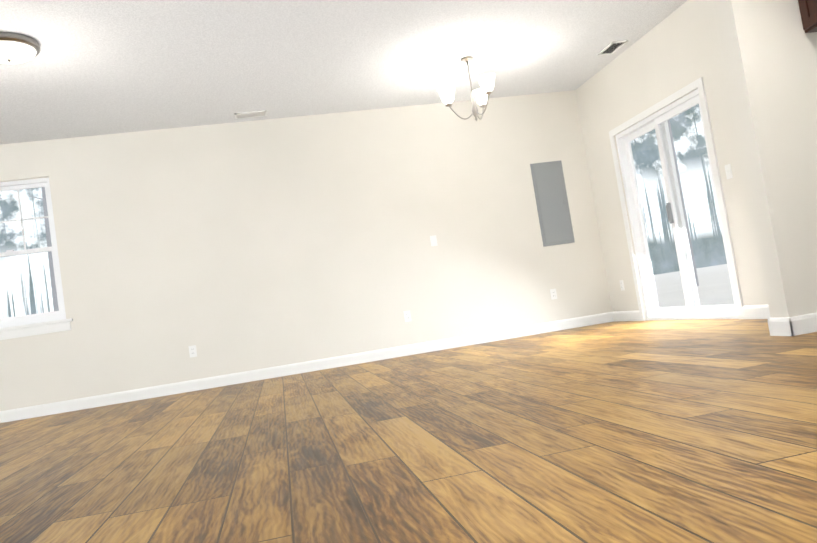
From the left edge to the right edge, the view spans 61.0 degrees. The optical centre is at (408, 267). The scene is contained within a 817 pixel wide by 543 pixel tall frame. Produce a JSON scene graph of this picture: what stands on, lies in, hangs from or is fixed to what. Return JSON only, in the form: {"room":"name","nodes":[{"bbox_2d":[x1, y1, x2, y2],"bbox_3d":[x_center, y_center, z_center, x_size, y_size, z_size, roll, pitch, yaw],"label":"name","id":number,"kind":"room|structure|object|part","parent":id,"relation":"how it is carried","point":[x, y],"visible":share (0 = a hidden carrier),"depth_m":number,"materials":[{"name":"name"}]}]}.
{"room":"empty living room","nodes":[
{"label":"empty living room","id":0,"kind":"room"},
{"bbox_2d":[0,90,612,410],"bbox_3d":[-2.704,-0.049,7.179,10.300,2.740,0.150,-8,-3,-11],"label":"wall","id":1,"kind":"structure","parent":0,"point":[233,247],"depth_m":7.41,"materials":[{"name":"paint"}]},
{"bbox_2d":[0,177,65,327],"bbox_3d":[-3.992,-0.138,6.966,0.920,1.460,0.082,-8,-3,-11],"label":"window","id":2,"kind":"structure","parent":1,"relation":"in","point":[2,316],"depth_m":7.00,"materials":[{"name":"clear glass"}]},
{"bbox_3d":[-3.992,-0.138,6.966,0.920,1.460,0.082,-8,-3,-11],"label":"left window sash","id":3,"kind":"part","parent":2,"relation":"part of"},
{"bbox_2d":[0,318,72,339],"bbox_3d":[-3.858,0.631,6.838,1.040,0.113,0.095,-8,-3,-11],"label":"window sill","id":4,"kind":"structure","parent":1,"relation":"attached to","point":[35,329],"depth_m":6.84,"materials":[{"name":"white wood"}]},
{"bbox_2d":[188,345,196,357],"bbox_3d":[-2.214,0.856,7.113,0.072,0.117,0.008,-8,-3,-11],"label":"electrical outlet","id":5,"kind":"object","parent":1,"relation":"attached to","point":[192,351],"visible":1,"depth_m":7.11,"materials":[{"name":"white plastic"}]},
{"bbox_2d":[0,312,611,422],"bbox_3d":[-2.492,1.242,7.025,10.000,0.112,0.015,-8,-3,-11],"label":"baseboard","id":6,"kind":"structure","parent":1,"relation":"attached to","point":[363,357],"depth_m":7.27,"materials":[{"name":"white"}]},
{"bbox_2d":[403,311,410,321],"bbox_3d":[-0.011,0.526,7.551,0.072,0.117,0.008,-8,-3,-11],"label":"electrical outlet","id":7,"kind":"object","parent":1,"relation":"attached to","point":[407,316],"visible":1,"depth_m":7.55,"materials":[{"name":"white plastic"}]},
{"bbox_2d":[430,235,437,245],"bbox_3d":[0.280,-0.302,7.672,0.072,0.117,0.016,-8,-3,-11],"label":"light switch","id":8,"kind":"object","parent":1,"relation":"attached to","point":[433,239],"visible":1,"depth_m":7.67,"materials":[{"name":"white plastic"}]},
{"bbox_2d":[530,160,574,246],"bbox_3d":[1.656,-0.746,7.961,0.385,0.965,0.025,-8,-3,-11],"label":"electrical panel","id":9,"kind":"object","parent":1,"relation":"attached to","point":[554,216],"visible":1,"depth_m":7.95,"materials":[{"name":"grey metal"}]},
{"bbox_2d":[550,289,556,299],"bbox_3d":[1.651,0.297,7.881,0.072,0.117,0.008,-8,-3,-11],"label":"electrical outlet","id":10,"kind":"object","parent":1,"relation":"attached to","point":[553,293],"visible":1,"depth_m":7.88,"materials":[{"name":"white plastic"}]},
{"bbox_2d":[0,0,686,143],"bbox_3d":[-2.036,-1.852,2.532,10.300,0.100,9.800,-8,-3,-11],"label":"ceiling","id":11,"kind":"structure","parent":0,"point":[97,67],"depth_m":5.91,"materials":[{"name":"white paint"}]},
{"bbox_2d":[0,32,39,63],"bbox_3d":[-2.777,-1.492,4.809,0.400,0.135,0.400,-8,-3,-11],"label":"ceiling light","id":12,"kind":"object","parent":11,"relation":"attached to","point":[15,48],"visible":1,"depth_m":4.74,"materials":[{"name":"white glass"}]},
{"bbox_2d":[234,110,265,118],"bbox_3d":[-1.637,-1.592,7.188,0.320,0.012,0.160,-8,-3,-11],"label":"ceiling vent","id":13,"kind":"object","parent":11,"relation":"in","point":[250,114],"visible":0.94,"depth_m":7.17,"materials":[{"name":"white metal"}]},
{"bbox_2d":[438,56,494,120],"bbox_3d":[0.557,-1.666,6.463,0.550,0.605,0.569,-8,-3,-11],"label":"chandelier","id":14,"kind":"object","parent":11,"relation":"hanging from","point":[480,96],"visible":1,"depth_m":6.45,"materials":[{"name":"white glass"}]},
{"bbox_2d":[598,40,627,54],"bbox_3d":[2.008,-2.167,6.824,0.160,0.012,0.320,-8,-3,-11],"label":"ceiling vent","id":15,"kind":"object","parent":11,"relation":"in","point":[612,47],"visible":0.96,"depth_m":6.81,"materials":[{"name":"white metal"}]},
{"bbox_2d":[0,319,816,542],"bbox_3d":[-1.610,0.951,2.373,10.300,0.100,9.800,-8,-3,-11],"label":"floor","id":16,"kind":"structure","parent":0,"point":[679,431],"depth_m":2.50,"materials":[{"name":"laminate"}]},
{"bbox_2d":[575,0,767,320],"bbox_3d":[3.122,-1.151,3.358,0.150,2.740,9.650,-8,-3,-11],"label":"wall","id":17,"kind":"structure","parent":0,"point":[679,48],"depth_m":6.42,"materials":[{"name":"paint"}]},
{"bbox_2d":[619,280,624,290],"bbox_3d":[2.369,0.192,7.691,0.008,0.117,0.072,-8,-3,-11],"label":"electrical outlet","id":18,"kind":"object","parent":17,"relation":"attached to","point":[622,285],"visible":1,"depth_m":7.69,"materials":[{"name":"white plastic"}]},
{"bbox_2d":[612,310,640,321],"bbox_3d":[2.418,0.532,7.672,0.015,0.112,0.600,-8,-3,-11],"label":"baseboard","id":19,"kind":"structure","parent":17,"relation":"attached to","point":[617,315],"depth_m":7.67,"materials":[{"name":"white wood"}]},
{"bbox_2d":[609,77,743,320],"bbox_3d":[2.478,-0.525,6.614,0.016,2.062,1.674,-8,-3,-11],"label":"door frame","id":20,"kind":"structure","parent":17,"relation":"attached to","point":[683,91],"depth_m":5.89,"materials":[{"name":"white wood"}]},
{"bbox_2d":[615,89,738,319],"bbox_3d":[2.551,-0.504,6.626,0.135,2.000,1.550,-8,-3,-11],"label":"sliding door","id":21,"kind":"structure","parent":17,"relation":"in","point":[692,309],"depth_m":6.64,"materials":[{"name":"clear glass"}]},
{"bbox_3d":[2.499,-0.526,6.639,0.045,0.200,0.028,-8,-3,-11],"label":"handle","id":22,"kind":"part","parent":21,"relation":"part of","materials":[{"name":"grey"}]},
{"bbox_2d":[725,164,732,178],"bbox_3d":[2.624,-0.791,5.689,0.016,0.117,0.072,-8,-3,-11],"label":"light switch","id":23,"kind":"object","parent":17,"relation":"attached to","point":[728,171],"visible":1,"depth_m":5.68,"materials":[{"name":"white plastic"}]},
{"bbox_2d":[742,304,769,318],"bbox_3d":[2.897,0.313,5.103,0.015,0.112,1.304,-8,-3,-11],"label":"baseboard","id":24,"kind":"structure","parent":17,"relation":"attached to","point":[749,311],"depth_m":5.60,"materials":[{"name":"white wood"}]},
{"bbox_2d":[713,0,816,317],"bbox_3d":[2.462,-0.992,4.387,0.779,2.740,0.157,-8,-3,-11],"label":"wall","id":25,"kind":"structure","parent":0,"point":[769,48],"depth_m":4.27,"materials":[{"name":"paint"}]},
{"bbox_2d":[760,312,783,335],"bbox_3d":[2.619,0.315,4.380,0.754,0.112,0.041,-8,-3,-11],"label":"baseboard","id":26,"kind":"structure","parent":25,"relation":"attached to","point":[776,326],"depth_m":4.27,"materials":[{"name":"white wood"}]},
{"bbox_2d":[780,313,816,335],"bbox_3d":[2.648,0.301,4.225,0.754,0.112,0.015,-8,-3,-11],"label":"baseboard","id":27,"kind":"structure","parent":25,"relation":"attached to","point":[794,325],"depth_m":4.16,"materials":[{"name":"white wood"}]},
{"bbox_2d":[798,0,816,32],"bbox_3d":[2.675,-1.803,3.905,0.321,0.542,0.996,-8,-3,-11],"label":"upper cabinet","id":28,"kind":"object","parent":25,"relation":"attached to","point":[808,10],"visible":1,"depth_m":4.27,"materials":[{"name":"brown wood"}]},
{"label":"outside","id":29,"kind":"structure","parent":0,"visible":0},
{"bbox_2d":[0,104,726,318],"bbox_3d":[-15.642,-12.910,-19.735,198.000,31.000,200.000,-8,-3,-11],"label":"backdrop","id":30,"kind":"structure","parent":29,"point":[711,256],"depth_m":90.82,"materials":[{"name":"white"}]},
{"bbox_2d":[653,264,733,307],"bbox_3d":[16.980,-1.231,10.873,210.000,0.180,240.000,-8,-3,-11],"label":"ground","id":31,"kind":"structure","parent":29,"point":[712,301],"depth_m":18.29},
{"bbox_2d":[1,119,698,310],"bbox_3d":[7.855,-9.501,10.061,67.939,18.959,61.807,-8,-3,-11],"label":"trunks","id":32,"kind":"object","parent":31,"relation":"on","point":[54,292],"depth_m":21.63,"materials":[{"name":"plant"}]}
]}

